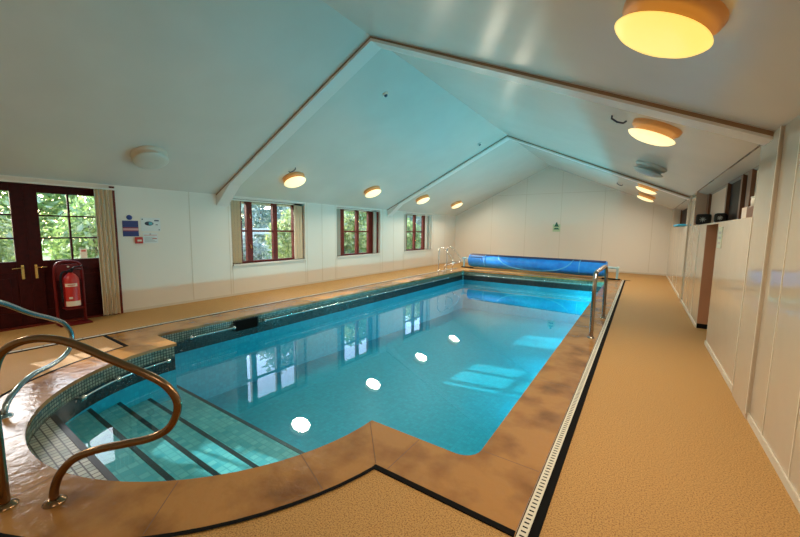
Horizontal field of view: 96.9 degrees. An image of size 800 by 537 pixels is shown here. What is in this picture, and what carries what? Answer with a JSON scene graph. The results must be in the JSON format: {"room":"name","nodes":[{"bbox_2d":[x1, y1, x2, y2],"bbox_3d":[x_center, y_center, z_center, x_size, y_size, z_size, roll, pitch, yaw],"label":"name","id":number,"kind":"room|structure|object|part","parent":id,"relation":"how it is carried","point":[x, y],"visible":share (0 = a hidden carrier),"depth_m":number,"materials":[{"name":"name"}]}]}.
{"room":"indoor swimming pool","nodes":[
{"label":"indoor swimming pool","id":0,"kind":"room"},
{"bbox_2d":[0,175,455,312],"bbox_3d":[-2.686,-0.727,10.310,0.262,2.450,19.280,5,7,34],"label":"wall","id":1,"kind":"structure","parent":0,"point":[191,260],"depth_m":7.92,"materials":[{"name":"beige paint"}]},
{"bbox_2d":[0,182,35,328],"bbox_3d":[-6.157,-0.161,5.143,0.117,2.220,1.100,5,7,34],"label":"door","id":2,"kind":"structure","parent":1,"relation":"in","point":[16,288],"depth_m":5.49,"materials":[{"name":"red wood"}]},
{"bbox_3d":[-5.911,0.065,5.493,0.067,0.220,0.136,5,7,34],"label":"handle","id":3,"kind":"part","parent":2,"relation":"part of","materials":[{"name":"gold metal"}]},
{"bbox_2d":[0,179,120,314],"bbox_3d":[-5.849,-0.195,5.343,0.070,2.250,2.660,5,7,34],"label":"vertical blind","id":4,"kind":"object","parent":1,"relation":"attached to","point":[113,262],"visible":1,"depth_m":6.28,"materials":[{"name":"beige fabric"}]},
{"bbox_2d":[0,181,122,331],"bbox_3d":[-5.877,-0.230,5.571,0.235,2.310,2.330,5,7,34],"label":"trim","id":5,"kind":"structure","parent":1,"relation":"attached to","point":[113,191],"depth_m":6.35,"materials":[{"name":"red wood"}]},
{"bbox_2d":[22,184,111,323],"bbox_3d":[-5.551,-0.251,6.032,0.117,2.220,1.060,5,7,34],"label":"door","id":6,"kind":"structure","parent":1,"relation":"in","point":[41,270],"depth_m":5.83,"materials":[{"name":"red wood"}]},
{"bbox_3d":[-5.768,0.044,5.703,0.067,0.220,0.137,5,7,34],"label":"handle","id":7,"kind":"part","parent":6,"relation":"part of","materials":[{"name":"gold metal"}]},
{"bbox_2d":[80,249,86,257],"bbox_3d":[-5.478,-0.262,6.140,0.006,0.160,0.090,5,7,34],"label":"notice","id":8,"kind":"object","parent":6,"relation":"attached to","point":[83,252],"visible":1,"depth_m":6.14,"materials":[{"name":"white paper"}]},
{"bbox_2d":[122,215,138,235],"bbox_3d":[-5.024,-0.798,6.608,0.010,0.396,0.250,5,7,34],"label":"safety sign","id":9,"kind":"object","parent":1,"relation":"attached to","point":[130,228],"visible":1,"depth_m":6.60,"materials":[{"name":"blue plastic"}]},
{"bbox_2d":[135,237,142,243],"bbox_3d":[-4.947,-0.535,6.721,0.047,0.120,0.120,5,7,34],"label":"fire alarm","id":10,"kind":"object","parent":1,"relation":"attached to","point":[138,240],"visible":1,"depth_m":6.70,"materials":[{"name":"red paint"}]},
{"bbox_2d":[140,218,160,230],"bbox_3d":[-4.835,-0.853,6.881,0.008,0.260,0.330,5,7,34],"label":"poster","id":11,"kind":"object","parent":1,"relation":"attached to","point":[147,224],"visible":1,"depth_m":6.88,"materials":[{"name":"white paper"}]},
{"bbox_2d":[143,233,157,242],"bbox_3d":[-4.851,-0.593,6.893,0.005,0.200,0.250,5,7,34],"label":"paper","id":12,"kind":"object","parent":1,"relation":"attached to","point":[147,237],"visible":1,"depth_m":6.89,"materials":[{"name":"white paper"}]},
{"bbox_2d":[230,199,305,265],"bbox_3d":[-3.361,-0.938,9.189,0.205,1.575,2.190,5,7,34],"label":"window","id":13,"kind":"structure","parent":1,"relation":"in","point":[248,230],"depth_m":9.15,"materials":[{"name":"red wood"}]},
{"bbox_2d":[231,199,302,263],"bbox_3d":[-3.357,-0.952,9.163,0.070,1.510,2.125,5,7,34],"label":"vertical blind","id":14,"kind":"object","parent":13,"relation":"attached to","point":[236,218],"visible":0.91,"depth_m":8.41,"materials":[{"name":"beige fabric"}]},
{"bbox_3d":[-3.792,-0.891,8.506,0.032,1.400,0.008,0,6,-3],"label":"cord","id":15,"kind":"part","parent":14,"relation":"part of","materials":[{"name":"white plastic"}]},
{"bbox_3d":[-3.367,-0.172,9.269,0.195,0.035,2.190,5,7,34],"label":"sill","id":16,"kind":"part","parent":13,"relation":"part of","materials":[{"name":"beige paint"}]},
{"bbox_2d":[294,204,303,258],"bbox_3d":[-2.841,-1.028,9.919,0.070,1.510,0.344,5,7,34],"label":"vertical blind","id":17,"kind":"object","parent":13,"relation":"attached to","point":[298,232],"visible":1,"depth_m":9.91,"materials":[{"name":"beige fabric"}]},
{"bbox_2d":[336,207,380,257],"bbox_3d":[-1.407,-1.226,12.054,0.205,1.575,2.250,5,7,34],"label":"window","id":18,"kind":"structure","parent":1,"relation":"in","point":[369,248],"depth_m":12.09,"materials":[{"name":"red wood"}]},
{"bbox_2d":[336,208,378,255],"bbox_3d":[-1.400,-1.241,12.032,0.070,1.510,2.195,5,7,34],"label":"vertical blind","id":19,"kind":"object","parent":18,"relation":"attached to","point":[338,215],"visible":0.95,"depth_m":11.22,"materials":[{"name":"grey fabric"}]},
{"bbox_3d":[-1.412,-0.460,12.134,0.195,0.035,2.250,5,7,34],"label":"sill","id":20,"kind":"part","parent":18,"relation":"part of","materials":[{"name":"beige"}]},
{"bbox_2d":[373,211,376,252],"bbox_3d":[-0.911,-1.313,12.748,0.070,1.510,0.234,5,7,34],"label":"vertical blind","id":21,"kind":"object","parent":18,"relation":"attached to","point":[374,213],"visible":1,"depth_m":12.73,"materials":[{"name":"grey fabric"}]},
{"bbox_2d":[404,213,431,251],"bbox_3d":[0.746,-1.543,15.211,0.205,1.575,2.260,5,7,34],"label":"window","id":22,"kind":"structure","parent":1,"relation":"in","point":[424,219],"depth_m":15.61,"materials":[{"name":"red wood"}]},
{"bbox_2d":[404,213,430,250],"bbox_3d":[0.754,-1.558,15.189,0.070,1.510,2.205,5,7,34],"label":"vertical blind","id":23,"kind":"object","parent":22,"relation":"attached to","point":[405,214],"visible":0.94,"depth_m":14.38,"materials":[{"name":"grey fabric"}]},
{"bbox_2d":[427,216,429,248],"bbox_3d":[1.285,-1.637,15.967,0.070,1.510,0.113,5,7,34],"label":"vertical blind","id":24,"kind":"object","parent":22,"relation":"attached to","point":[428,216],"visible":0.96,"depth_m":15.92,"materials":[{"name":"grey fabric"}]},
{"bbox_2d":[0,0,799,216],"bbox_3d":[1.079,-2.594,7.554,9.400,2.352,19.680,5,7,34],"label":"ceiling","id":25,"kind":"structure","parent":0,"point":[85,84],"depth_m":4.83,"materials":[{"name":"beige paint"}]},
{"bbox_2d":[130,145,168,169],"bbox_3d":[-4.185,-1.862,5.933,0.526,0.366,0.522,6,8,39],"label":"ceiling light","id":26,"kind":"object","parent":25,"relation":"attached to","point":[151,157],"visible":1,"depth_m":5.81,"materials":[{"name":"beige plastic"}]},
{"bbox_2d":[132,152,168,169],"bbox_3d":[-4.149,-1.773,5.919,0.514,0.069,0.514,-26,-10,33],"label":"diffuser","id":27,"kind":"object","parent":26,"relation":"attached to","point":[145,160],"depth_m":5.84,"materials":[{"name":"grey plastic"}]},
{"bbox_2d":[283,172,305,187],"bbox_3d":[-2.506,-2.110,8.394,0.526,0.366,0.522,6,8,39],"label":"ceiling light","id":28,"kind":"object","parent":25,"relation":"attached to","point":[294,179],"visible":1,"depth_m":8.25,"materials":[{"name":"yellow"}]},
{"bbox_2d":[364,186,380,197],"bbox_3d":[-0.844,-2.355,10.831,0.526,0.366,0.522,6,8,39],"label":"ceiling light","id":29,"kind":"object","parent":25,"relation":"attached to","point":[373,191],"visible":1,"depth_m":10.68,"materials":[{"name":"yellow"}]},
{"bbox_2d":[416,195,429,203],"bbox_3d":[0.847,-2.604,13.309,0.526,0.366,0.522,6,8,39],"label":"ceiling light","id":30,"kind":"object","parent":25,"relation":"attached to","point":[422,199],"visible":0.99,"depth_m":13.15,"materials":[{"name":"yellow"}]},
{"bbox_2d":[451,201,462,208],"bbox_3d":[2.509,-2.849,15.746,0.526,0.366,0.522,6,8,39],"label":"ceiling light","id":31,"kind":"object","parent":25,"relation":"attached to","point":[457,204],"visible":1,"depth_m":15.58,"materials":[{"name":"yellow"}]},
{"bbox_2d":[452,203,462,208],"bbox_3d":[2.544,-2.760,15.733,0.514,0.069,0.514,-26,-10,33],"label":"diffuser","id":32,"kind":"object","parent":31,"relation":"attached to","point":[455,205],"depth_m":15.59,"materials":[{"name":"beige"}]},
{"bbox_2d":[216,36,773,206],"bbox_3d":[-0.381,-2.262,5.447,8.780,2.350,0.264,5,7,34],"label":"beam","id":33,"kind":"structure","parent":25,"relation":"attached to","point":[372,45],"depth_m":4.42,"materials":[{"name":"white"}]},
{"bbox_2d":[387,135,688,216],"bbox_3d":[3.230,-2.795,10.741,8.780,2.350,0.264,5,7,34],"label":"beam","id":34,"kind":"structure","parent":25,"relation":"attached to","point":[393,209],"depth_m":10.50,"materials":[{"name":"white"}]},
{"bbox_2d":[611,115,626,123],"bbox_3d":[2.705,-1.840,4.381,0.186,0.111,0.021,2,6,11],"label":"ceiling hook","id":35,"kind":"object","parent":25,"relation":"attached to","point":[614,120],"visible":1,"depth_m":4.38,"materials":[{"name":"black metal"}]},
{"bbox_2d":[637,192,655,201],"bbox_3d":[8.077,-2.356,11.621,0.528,0.358,0.522,4,7,28],"label":"ceiling light","id":36,"kind":"object","parent":25,"relation":"attached to","point":[643,196],"visible":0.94,"depth_m":11.47,"materials":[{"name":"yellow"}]},
{"bbox_2d":[637,195,653,201],"bbox_3d":[8.043,-2.272,11.655,0.514,0.069,0.514,32,22,28],"label":"diffuser","id":37,"kind":"object","parent":36,"relation":"attached to","point":[643,197],"depth_m":11.49,"materials":[{"name":"beige plastic"}]},
{"bbox_2d":[636,183,658,193],"bbox_3d":[6.505,-2.124,9.316,0.528,0.358,0.522,4,7,28],"label":"ceiling light","id":38,"kind":"object","parent":25,"relation":"attached to","point":[641,187],"visible":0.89,"depth_m":9.18,"materials":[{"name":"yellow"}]},
{"bbox_2d":[636,186,655,193],"bbox_3d":[6.471,-2.040,9.350,0.514,0.069,0.514,32,22,28],"label":"diffuser","id":39,"kind":"object","parent":38,"relation":"attached to","point":[644,189],"depth_m":9.18,"materials":[{"name":"beige"}]},
{"bbox_2d":[633,160,666,177],"bbox_3d":[4.596,-1.842,6.517,0.528,0.358,0.522,4,7,28],"label":"ceiling light","id":40,"kind":"object","parent":25,"relation":"attached to","point":[645,168],"visible":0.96,"depth_m":6.37,"materials":[{"name":"grey"}]},
{"bbox_2d":[633,167,662,177],"bbox_3d":[4.561,-1.759,6.551,0.514,0.069,0.514,32,22,28],"label":"diffuser","id":41,"kind":"object","parent":40,"relation":"attached to","point":[646,171],"depth_m":6.39,"materials":[{"name":"grey plastic"}]},
{"bbox_2d":[628,118,681,145],"bbox_3d":[2.967,-1.602,4.129,0.528,0.358,0.522,4,7,28],"label":"ceiling light","id":42,"kind":"object","parent":25,"relation":"attached to","point":[649,131],"visible":0.99,"depth_m":3.99,"materials":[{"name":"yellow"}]},
{"bbox_2d":[628,128,674,145],"bbox_3d":[2.933,-1.518,4.163,0.514,0.069,0.514,32,22,28],"label":"diffuser","id":43,"kind":"object","parent":42,"relation":"attached to","point":[646,135],"depth_m":4.02,"materials":[{"name":"beige plastic"}]},
{"bbox_2d":[614,0,728,57],"bbox_3d":[1.513,-1.388,1.997,0.528,0.358,0.522,4,7,28],"label":"ceiling light","id":44,"kind":"object","parent":25,"relation":"attached to","point":[656,28],"visible":0.99,"depth_m":1.88,"materials":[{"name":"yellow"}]},
{"bbox_2d":[0,262,799,536],"bbox_3d":[1.485,0.798,7.618,10.480,0.001,19.680,5,7,34],"label":"floor","id":45,"kind":"structure","parent":0,"point":[661,445],"depth_m":2.58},
{"bbox_2d":[52,260,92,326],"bbox_3d":[-5.335,0.389,5.767,0.260,1.038,0.400,5,7,34],"label":"stand","id":46,"kind":"object","parent":45,"relation":"on","point":[57,269],"visible":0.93,"depth_m":5.76,"materials":[{"name":"red plastic"}]},
{"bbox_3d":[-5.422,0.058,5.793,0.012,0.260,0.300,5,7,34],"label":"plate","id":47,"kind":"part","parent":46,"relation":"part of","materials":[{"name":"red plastic"}]},
{"bbox_2d":[59,265,82,307],"bbox_3d":[-5.332,0.286,5.756,0.204,0.675,0.296,5,7,34],"label":"fire extinguisher","id":48,"kind":"object","parent":46,"relation":"on","point":[70,291],"visible":1,"depth_m":5.69,"materials":[{"name":"red paint"}]},
{"bbox_3d":[-5.277,0.565,5.738,0.051,0.081,0.177,6,8,39],"label":"label panel","id":49,"kind":"part","parent":48,"relation":"part of","materials":[{"name":"beige paper"}]},
{"bbox_3d":[-5.285,0.003,5.767,0.190,0.113,0.066,-5,8,-42],"label":"valve handle","id":50,"kind":"part","parent":48,"relation":"part of","materials":[{"name":"black plastic"}]},
{"bbox_2d":[62,305,83,309],"bbox_3d":[-5.346,0.638,5.800,0.220,0.023,0.220,5,7,34],"label":"shelf","id":51,"kind":"object","parent":46,"relation":"attached to","point":[65,308],"depth_m":5.75,"materials":[{"name":"red plastic"}]},
{"bbox_3d":[-5.341,0.893,5.822,0.260,0.024,0.400,5,7,34],"label":"plate","id":52,"kind":"part","parent":46,"relation":"part of","materials":[{"name":"red plastic"}]},
{"bbox_2d":[104,335,127,345],"bbox_3d":[-4.000,1.015,4.981,0.813,0.008,0.040,5,7,34],"label":"joint","id":53,"kind":"object","parent":45,"relation":"on","point":[106,336],"visible":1,"depth_m":4.98,"materials":[{"name":"black rubber"}]},
{"bbox_2d":[0,346,374,536],"bbox_3d":[-2.402,1.264,2.875,4.281,0.007,1.755,5,7,34],"label":"joint","id":54,"kind":"object","parent":45,"relation":"on","point":[209,527],"visible":0.91,"depth_m":2.00,"materials":[{"name":"black rubber"}]},
{"bbox_2d":[8,268,455,353],"bbox_3d":[-1.987,0.625,8.767,0.120,0.010,15.900,5,7,34],"label":"channel","id":55,"kind":"object","parent":45,"relation":"on","point":[131,329],"visible":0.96,"depth_m":6.20,"materials":[{"name":"white plastic"}]},
{"bbox_2d":[26,271,603,527],"bbox_3d":[1.018,1.647,7.768,5.220,1.670,13.060,5,7,34],"label":"swimming pool","id":56,"kind":"object","parent":45,"relation":"in","point":[443,363],"visible":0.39,"depth_m":6.27,"materials":[{"name":"tile"}]},
{"bbox_2d":[76,358,170,400],"bbox_3d":[-3.296,1.305,4.282,0.177,0.068,1.148,2,6,11],"label":"rail","id":57,"kind":"object","parent":56,"relation":"attached to","point":[83,397],"visible":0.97,"depth_m":4.18,"materials":[{"name":"silver metal"}]},
{"bbox_3d":[-3.281,1.305,4.279,0.111,0.022,1.090,2,6,11],"label":"rail","id":58,"kind":"part","parent":57,"relation":"part of","materials":[{"name":"silver metal"}]},
{"bbox_2d":[189,326,235,339],"bbox_3d":[-3.139,1.073,5.966,0.088,0.068,0.786,5,7,34],"label":"rail","id":59,"kind":"object","parent":56,"relation":"attached to","point":[233,327],"visible":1,"depth_m":5.92,"materials":[{"name":"silver metal"}]},
{"bbox_3d":[-3.126,1.074,5.957,0.022,0.022,0.720,5,7,34],"label":"rail","id":60,"kind":"part","parent":59,"relation":"part of","materials":[{"name":"silver metal"}]},
{"bbox_2d":[233,316,258,331],"bbox_3d":[-2.824,1.014,6.498,0.050,0.190,0.480,5,7,34],"label":"skimmer","id":61,"kind":"object","parent":56,"relation":"attached to","point":[252,322],"visible":0.96,"depth_m":6.48,"materials":[{"name":"black plastic"}]},
{"bbox_2d":[0,268,620,536],"bbox_3d":[1.010,0.792,7.760,5.975,0.040,13.660,5,7,34],"label":"pool coping","id":62,"kind":"object","parent":56,"relation":"on","point":[497,482],"visible":0.94,"depth_m":2.38,"materials":[{"name":"stone"}]},
{"bbox_2d":[0,300,74,418],"bbox_3d":[-3.384,0.702,3.210,0.110,1.034,1.289,-1,6,-14],"label":"handrail","id":63,"kind":"object","parent":62,"relation":"on","point":[5,414],"visible":0.94,"depth_m":3.23,"materials":[{"name":"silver metal"}]},
{"bbox_2d":[0,334,181,512],"bbox_3d":[-1.798,0.862,2.035,1.022,1.004,0.109,0,6,-8],"label":"handrail","id":64,"kind":"object","parent":62,"relation":"on","point":[55,499],"visible":1,"depth_m":2.03,"materials":[{"name":"brown metal"}]},
{"bbox_2d":[587,265,607,338],"bbox_3d":[3.367,0.482,5.975,0.110,1.029,1.670,5,8,35],"label":"grab rail","id":65,"kind":"object","parent":62,"relation":"on","point":[604,267],"visible":1,"depth_m":5.37,"materials":[{"name":"silver metal"}]},
{"bbox_2d":[263,295,367,321],"bbox_3d":[-1.727,0.865,8.037,0.088,0.068,3.116,5,7,34],"label":"rail","id":66,"kind":"object","parent":56,"relation":"attached to","point":[337,303],"visible":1,"depth_m":7.65,"materials":[{"name":"silver metal"}]},
{"bbox_2d":[370,277,448,296],"bbox_3d":[0.505,0.536,11.309,0.088,0.068,4.566,5,7,34],"label":"rail","id":67,"kind":"object","parent":56,"relation":"attached to","point":[447,277],"visible":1,"depth_m":10.96,"materials":[{"name":"silver metal"}]},
{"bbox_2d":[478,275,589,284],"bbox_3d":[4.717,0.405,12.888,4.100,0.066,0.088,5,7,34],"label":"rail","id":68,"kind":"object","parent":56,"relation":"attached to","point":[478,275],"visible":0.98,"depth_m":12.66,"materials":[{"name":"silver metal"}]},
{"bbox_2d":[373,464,515,536],"bbox_3d":[0.215,1.375,2.143,0.948,0.008,0.038,5,7,34],"label":"joint","id":69,"kind":"object","parent":45,"relation":"on","point":[492,523],"visible":1,"depth_m":2.09,"materials":[{"name":"black rubber"}]},
{"bbox_2d":[437,247,452,270],"bbox_3d":[1.786,-0.368,13.977,0.696,0.951,0.110,5,7,34],"label":"handrail","id":70,"kind":"object","parent":45,"relation":"on","point":[440,247],"visible":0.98,"depth_m":14.01,"materials":[{"name":"silver metal"}]},
{"bbox_2d":[446,246,460,269],"bbox_3d":[2.184,-0.427,14.561,0.696,0.951,0.110,5,7,34],"label":"handrail","id":71,"kind":"object","parent":45,"relation":"on","point":[449,246],"visible":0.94,"depth_m":14.58,"materials":[{"name":"silver metal"}]},
{"bbox_2d":[461,254,619,279],"bbox_3d":[5.060,-0.141,13.715,5.970,0.625,0.580,6,8,38],"label":"roller","id":72,"kind":"object","parent":45,"relation":"on","point":[539,264],"visible":0.98,"depth_m":13.29,"materials":[{"name":"blue plastic"}]},
{"bbox_2d":[515,280,625,536],"bbox_3d":[3.058,1.056,5.369,0.105,0.010,15.900,5,7,34],"label":"channel","id":73,"kind":"object","parent":45,"relation":"on","point":[531,524],"visible":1,"depth_m":2.60,"materials":[{"name":"white plastic"}]},
{"bbox_2d":[454,166,671,275],"bbox_3d":[6.521,-2.323,15.688,9.280,4.680,0.220,5,7,34],"label":"wall","id":74,"kind":"structure","parent":0,"point":[599,222],"depth_m":15.12,"materials":[{"name":"beige paint"}]},
{"bbox_2d":[553,222,559,231],"bbox_3d":[6.810,-1.813,15.427,0.300,0.410,0.008,5,7,34],"label":"sign","id":75,"kind":"object","parent":74,"relation":"attached to","point":[556,227],"visible":1,"depth_m":15.42,"materials":[{"name":"green"}]},
{"bbox_2d":[666,115,799,496],"bbox_3d":[4.754,-0.171,5.291,0.235,2.610,19.280,5,7,34],"label":"wall","id":76,"kind":"structure","parent":0,"point":[753,327],"depth_m":2.96,"materials":[{"name":"beige paint"}]},
{"bbox_2d":[673,224,685,226],"bbox_3d":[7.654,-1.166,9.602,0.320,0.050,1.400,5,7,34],"label":"kickboard","id":77,"kind":"object","parent":76,"relation":"on","point":[676,225],"visible":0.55,"depth_m":9.10,"materials":[{"name":"blue plastic"}]},
{"bbox_2d":[679,206,687,223],"bbox_3d":[8.344,-1.526,10.249,0.070,0.687,4.700,5,7,34],"label":"window","id":78,"kind":"structure","parent":76,"relation":"in","point":[683,215],"depth_m":11.56,"materials":[{"name":"brown wood"}]},
{"bbox_3d":[8.964,-1.585,11.144,0.010,0.565,2.160,5,7,34],"label":"pane","id":79,"kind":"part","parent":78,"relation":"part of","materials":[{"name":"clear glass"}]},
{"bbox_2d":[694,192,707,224],"bbox_3d":[6.223,-1.236,7.311,0.206,0.695,0.008,5,7,34],"label":"trim","id":80,"kind":"structure","parent":76,"relation":"attached to","point":[701,199],"depth_m":7.31,"materials":[{"name":"beige wood"}]},
{"bbox_2d":[695,214,711,224],"bbox_3d":[5.788,-0.937,6.764,0.107,0.201,0.230,-4,8,-38],"label":"loudspeaker","id":81,"kind":"object","parent":76,"relation":"on","point":[700,218],"visible":0.91,"depth_m":6.73,"materials":[{"name":"black plastic"}]},
{"bbox_2d":[696,225,717,328],"bbox_3d":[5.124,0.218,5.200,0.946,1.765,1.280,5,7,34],"label":"door","id":82,"kind":"structure","parent":76,"relation":"attached to","point":[712,230],"depth_m":5.91,"materials":[{"name":"brown wood"}]},
{"bbox_2d":[676,145,760,207],"bbox_3d":[6.553,-1.643,7.682,0.290,0.058,10.920,5,7,34],"label":"trim","id":83,"kind":"structure","parent":76,"relation":"attached to","point":[758,146],"depth_m":4.51,"materials":[{"name":"brown"}]},
{"bbox_2d":[717,227,722,247],"bbox_3d":[4.318,-0.418,4.786,0.006,0.280,0.280,5,7,34],"label":"notice","id":84,"kind":"object","parent":76,"relation":"attached to","point":[720,232],"visible":1,"depth_m":4.76,"materials":[{"name":"grey paper"}]},
{"bbox_2d":[714,213,727,221],"bbox_3d":[4.915,-0.775,5.433,0.107,0.146,0.156,-4,8,-38],"label":"loudspeaker","id":85,"kind":"object","parent":76,"relation":"on","point":[718,217],"visible":0.89,"depth_m":5.40,"materials":[{"name":"black plastic"}]},
{"bbox_2d":[706,165,758,222],"bbox_3d":[4.919,-1.021,5.227,0.070,0.687,4.940,5,7,34],"label":"window","id":86,"kind":"structure","parent":76,"relation":"in","point":[730,200],"depth_m":5.18,"materials":[{"name":"brown wood"}]},
{"bbox_3d":[5.648,-1.096,6.283,0.010,0.565,1.730,5,7,34],"label":"pane","id":87,"kind":"part","parent":86,"relation":"part of","materials":[{"name":"beige"}]},
{"bbox_3d":[4.854,-0.979,5.118,0.010,0.565,0.900,5,7,34],"label":"pane","id":88,"kind":"part","parent":86,"relation":"part of","materials":[{"name":"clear glass"}]},
{"bbox_3d":[3.944,-0.845,3.784,0.010,0.565,1.200,5,7,34],"label":"pane","id":89,"kind":"part","parent":86,"relation":"part of","materials":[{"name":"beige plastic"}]},
{"bbox_2d":[666,274,799,512],"bbox_3d":[4.657,1.040,5.479,0.012,0.060,19.280,5,7,34],"label":"baseboard","id":90,"kind":"structure","parent":76,"relation":"attached to","point":[787,484],"depth_m":2.66,"materials":[{"name":"beige wood"}]},
{"bbox_2d":[741,205,753,218],"bbox_3d":[3.736,-0.592,3.733,0.122,0.120,0.520,5,7,34],"label":"box","id":91,"kind":"object","parent":76,"relation":"on","point":[747,212],"visible":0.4,"depth_m":3.74,"materials":[{"name":"beige cardboard"}]},
{"bbox_3d":[3.622,-0.587,3.671,0.002,0.110,0.270,5,7,34],"label":"panel","id":92,"kind":"part","parent":91,"relation":"part of","materials":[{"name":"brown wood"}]},
{"bbox_2d":[751,196,754,205],"bbox_3d":[3.682,-0.693,3.638,0.124,0.096,0.124,5,7,34],"label":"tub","id":93,"kind":"object","parent":91,"relation":"on","point":[752,197],"visible":0.17,"depth_m":3.64,"materials":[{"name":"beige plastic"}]},
{"label":"outside","id":94,"kind":"structure","parent":0,"visible":0},
{"bbox_2d":[2,240,363,260],"bbox_3d":[-11.371,-3.093,43.884,51.840,0.180,110.000,5,7,34],"label":"ground","id":95,"kind":"structure","parent":94,"point":[46,250],"depth_m":23.68,"materials":[{"name":"green plant"}]},
{"bbox_2d":[0,205,15,261],"bbox_3d":[-9.387,-0.523,7.458,1.986,2.714,2.324,5,7,34],"label":"shrub","id":96,"kind":"object","parent":95,"relation":"on","point":[7,256],"visible":0.64,"depth_m":7.86,"materials":[{"name":"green plant"}]},
{"bbox_2d":[0,190,97,258],"bbox_3d":[-17.741,-3.189,16.664,4.789,5.766,9.379,5,7,34],"label":"tree","id":97,"kind":"object","parent":95,"relation":"on","point":[51,204],"visible":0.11,"depth_m":16.50,"materials":[{"name":"green plant"}]},
{"bbox_2d":[42,196,98,259],"bbox_3d":[-8.011,-0.678,9.533,1.996,2.786,2.266,5,7,34],"label":"shrub","id":98,"kind":"object","parent":95,"relation":"on","point":[90,230],"visible":0.24,"depth_m":8.84,"materials":[{"name":"green plant"}]},
{"bbox_2d":[243,232,271,260],"bbox_3d":[-5.561,-0.431,12.636,1.834,1.822,2.049,5,7,34],"label":"shrub","id":99,"kind":"object","parent":95,"relation":"on","point":[259,253],"visible":0.23,"depth_m":12.53,"materials":[{"name":"grey plant"}]},
{"bbox_2d":[242,228,285,250],"bbox_3d":[-7.913,-1.077,16.828,0.120,1.750,9.000,5,7,34],"label":"fence","id":100,"kind":"object","parent":95,"relation":"on","point":[242,228],"visible":0.02,"depth_m":17.92,"materials":[{"name":"white"}]},
{"bbox_3d":[-7.905,-1.768,16.753,0.100,0.300,9.000,5,7,34],"label":"rail","id":101,"kind":"part","parent":100,"relation":"part of","materials":[{"name":"white metal"}]},
{"bbox_2d":[241,204,290,244],"bbox_3d":[-11.573,-4.180,27.473,4.921,5.732,10.057,5,7,34],"label":"tree","id":102,"kind":"object","parent":95,"relation":"on","point":[260,215],"visible":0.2,"depth_m":26.77,"materials":[{"name":"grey plant"}]},
{"bbox_2d":[265,209,291,257],"bbox_3d":[-4.838,-1.318,15.722,2.306,2.664,2.111,-3,7,-31],"label":"shrub","id":103,"kind":"object","parent":95,"relation":"on","point":[285,239],"visible":0.34,"depth_m":15.14,"materials":[{"name":"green plant"}]},
{"bbox_2d":[344,211,366,253],"bbox_3d":[-2.742,-1.606,17.716,2.291,3.012,2.324,5,7,34],"label":"shrub","id":104,"kind":"object","parent":95,"relation":"on","point":[349,220],"visible":0.38,"depth_m":17.25,"materials":[{"name":"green plant"}]},
{"bbox_2d":[344,211,366,233],"bbox_3d":[-4.878,-5.208,37.400,5.091,6.089,9.363,5,7,34],"label":"tree","id":105,"kind":"object","parent":95,"relation":"on","point":[362,216],"visible":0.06,"depth_m":35.72,"materials":[{"name":"green plant"}]},
{"bbox_2d":[360,222,366,252],"bbox_3d":[-1.421,-1.587,19.992,2.288,2.592,2.306,-1,6,-13],"label":"shrub","id":106,"kind":"object","parent":95,"relation":"on","point":[366,222],"visible":0.02,"depth_m":19.39,"materials":[{"name":"green plant"}]},
{"bbox_2d":[407,218,420,248],"bbox_3d":[0.438,-1.959,22.835,2.297,2.667,2.682,5,7,34],"label":"shrub","id":107,"kind":"object","parent":95,"relation":"on","point":[409,222],"visible":0.27,"depth_m":22.28,"materials":[{"name":"green plant"}]},
{"bbox_2d":[407,216,420,229],"bbox_3d":[1.894,-6.185,47.256,4.956,6.014,9.996,5,7,34],"label":"tree","id":108,"kind":"object","parent":95,"relation":"on","point":[410,217],"visible":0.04,"depth_m":44.79,"materials":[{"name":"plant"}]}
]}

